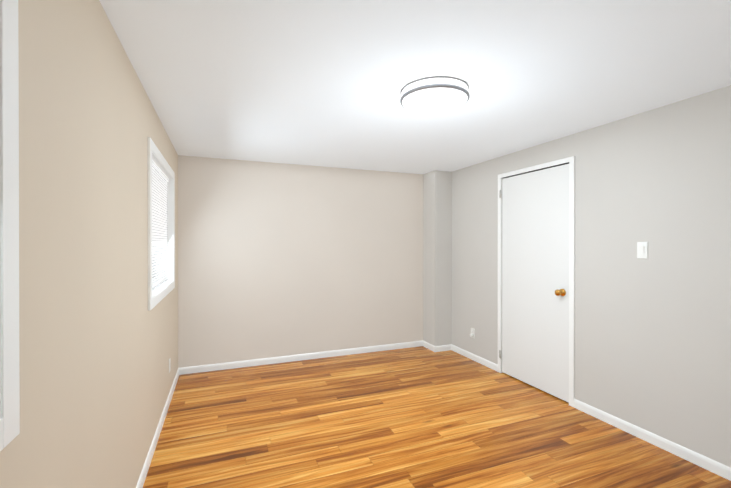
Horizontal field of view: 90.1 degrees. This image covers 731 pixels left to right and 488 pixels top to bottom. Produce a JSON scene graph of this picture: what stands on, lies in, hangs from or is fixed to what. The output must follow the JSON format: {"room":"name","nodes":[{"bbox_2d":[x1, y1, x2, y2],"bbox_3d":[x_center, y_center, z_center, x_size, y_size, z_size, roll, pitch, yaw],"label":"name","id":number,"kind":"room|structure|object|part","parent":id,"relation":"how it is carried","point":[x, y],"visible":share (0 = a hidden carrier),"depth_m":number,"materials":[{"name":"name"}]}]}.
{"room":"empty bedroom","nodes":[
{"label":"empty bedroom","id":0,"kind":"room"},
{"bbox_2d":[0,0,177,487],"bbox_3d":[-1.067,0.228,1.329,0.150,2.300,5.595,0,0,-21],"label":"wall","id":1,"kind":"structure","parent":0,"point":[98,345],"depth_m":1.23,"materials":[{"name":"paint"}]},
{"bbox_2d":[0,0,19,450],"bbox_3d":[-0.592,-0.119,0.207,0.116,1.080,1.240,0,0,-21],"label":"window","id":2,"kind":"structure","parent":1,"relation":"in","point":[9,259],"depth_m":0.77,"materials":[{"name":"white paint"}]},
{"bbox_2d":[136,368,178,487],"bbox_3d":[-0.992,1.342,1.363,0.012,0.072,5.295,0,0,-21],"label":"baseboard","id":3,"kind":"structure","parent":1,"relation":"attached to","point":[142,477],"depth_m":2.49,"materials":[{"name":"white paint"}]},
{"bbox_2d":[147,137,174,310],"bbox_3d":[-1.641,-0.127,2.819,0.161,1.080,1.240,0,0,-21],"label":"window","id":4,"kind":"structure","parent":1,"relation":"in","point":[161,292],"depth_m":2.85,"materials":[{"name":"white paint"}]},
{"bbox_3d":[-1.690,-0.127,2.800,0.056,0.934,1.094,0,0,-21],"label":"far window sash","id":5,"kind":"part","parent":4,"relation":"part of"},
{"bbox_2d":[152,160,168,291],"bbox_3d":[-1.609,-0.128,2.832,0.036,0.928,1.082,0,0,-21],"label":"window blind","id":6,"kind":"object","parent":4,"relation":"attached to","point":[160,180],"visible":0.65,"depth_m":2.90,"materials":[{"name":"white plastic"}]},
{"bbox_2d":[178,155,422,367],"bbox_3d":[-0.507,0.218,4.474,3.190,2.300,0.150,0,0,-21],"label":"wall","id":7,"kind":"structure","parent":0,"point":[278,259],"depth_m":4.26,"materials":[{"name":"paint"}]},
{"bbox_2d":[179,340,422,374],"bbox_3d":[-0.593,1.332,4.356,2.941,0.072,0.012,0,0,-21],"label":"baseboard","id":8,"kind":"structure","parent":7,"relation":"attached to","point":[243,363],"depth_m":4.25,"materials":[{"name":"white paint"}]},
{"bbox_2d":[99,0,730,173],"bbox_3d":[0.487,-0.974,1.935,3.490,0.100,5.595,0,0,-21],"label":"ceiling","id":9,"kind":"structure","parent":0,"point":[322,83],"depth_m":1.93,"materials":[{"name":"paint"}]},
{"bbox_2d":[400,76,469,112],"bbox_3d":[0.417,-0.887,2.212,0.412,0.075,0.412,0,0,-21],"label":"lamp","id":10,"kind":"object","parent":9,"relation":"attached to","point":[435,94],"visible":1,"depth_m":2.11,"materials":[{"name":"white"}]},
{"bbox_2d":[143,346,730,487],"bbox_3d":[0.487,1.426,1.943,3.490,0.100,5.595,0,0,-21],"label":"floor","id":11,"kind":"structure","parent":0,"point":[419,417],"depth_m":2.63,"materials":[{"name":"laminate"}]},
{"bbox_2d":[423,170,451,345],"bbox_3d":[0.944,0.217,4.803,0.249,2.300,0.295,0,0,-21],"label":"column","id":12,"kind":"structure","parent":0,"point":[437,258],"depth_m":4.68,"materials":[{"name":"paint"}]},
{"bbox_2d":[423,341,435,351],"bbox_3d":[0.824,1.331,4.754,0.012,0.072,0.307,0,0,-21],"label":"baseboard","id":13,"kind":"structure","parent":12,"relation":"attached to","point":[429,346],"depth_m":4.72,"materials":[{"name":"white paint"}]},
{"bbox_2d":[436,344,451,351],"bbox_3d":[1.000,1.331,4.664,0.249,0.072,0.012,0,0,-21],"label":"baseboard","id":14,"kind":"structure","parent":12,"relation":"attached to","point":[443,348],"depth_m":4.66,"materials":[{"name":"white paint"}]},
{"bbox_2d":[452,85,730,466],"bbox_3d":[2.042,0.224,2.549,0.150,2.300,5.595,0,0,-21],"label":"wall","id":15,"kind":"structure","parent":0,"point":[653,343],"depth_m":2.56,"materials":[{"name":"paint"}]},
{"bbox_2d":[470,328,474,338],"bbox_3d":[1.254,1.053,4.308,0.035,0.116,0.070,0,0,-21],"label":"electrical outlet","id":16,"kind":"object","parent":15,"relation":"attached to","point":[472,334],"visible":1,"depth_m":4.29,"materials":[{"name":"white plastic"}]},
{"bbox_2d":[451,345,497,371],"bbox_3d":[1.265,1.332,4.313,0.012,0.072,0.860,0,0,-21],"label":"baseboard","id":17,"kind":"structure","parent":15,"relation":"attached to","point":[480,360],"depth_m":4.25,"materials":[{"name":"white paint"}]},
{"bbox_2d":[504,162,568,177],"bbox_3d":[1.663,0.336,3.515,0.151,2.070,0.818,0,0,-21],"label":"backing","id":18,"kind":"object","parent":15,"relation":"attached to","point":[537,170],"visible":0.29,"depth_m":3.46,"materials":[{"name":"white wood"}]},
{"bbox_2d":[498,156,574,406],"bbox_3d":[1.587,0.316,3.485,0.014,2.110,0.910,0,0,-21],"label":"door frame","id":19,"kind":"structure","parent":15,"relation":"attached to","point":[571,160],"depth_m":3.10,"materials":[{"name":"white paint"}]},
{"bbox_2d":[499,164,568,402],"bbox_3d":[1.573,0.335,3.491,0.110,2.047,0.832,0,0,-21],"label":"door","id":20,"kind":"structure","parent":19,"relation":"attached to","point":[535,278],"depth_m":3.43,"materials":[{"name":"white paint"}]},
{"bbox_3d":[1.426,0.320,3.867,0.011,1.790,0.025,0,0,-21],"label":"door hinge","id":21,"kind":"part","parent":20,"relation":"part of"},
{"bbox_3d":[1.683,0.422,3.163,0.076,0.066,0.066,0,0,-21],"label":"knob","id":22,"kind":"part","parent":20,"relation":"part of","materials":[{"name":"gold metal"}]},
{"bbox_2d":[637,242,647,258],"bbox_3d":[1.947,0.044,2.567,0.013,0.116,0.070,0,0,-21],"label":"light switch","id":23,"kind":"object","parent":15,"relation":"attached to","point":[642,249],"visible":1,"depth_m":2.56,"materials":[{"name":"white plastic"}]},
{"bbox_2d":[574,399,730,480],"bbox_3d":[2.344,1.341,1.562,0.012,0.072,3.230,0,0,-21],"label":"baseboard","id":24,"kind":"structure","parent":15,"relation":"attached to","point":[709,464],"depth_m":2.46,"materials":[{"name":"white paint"}]}
]}

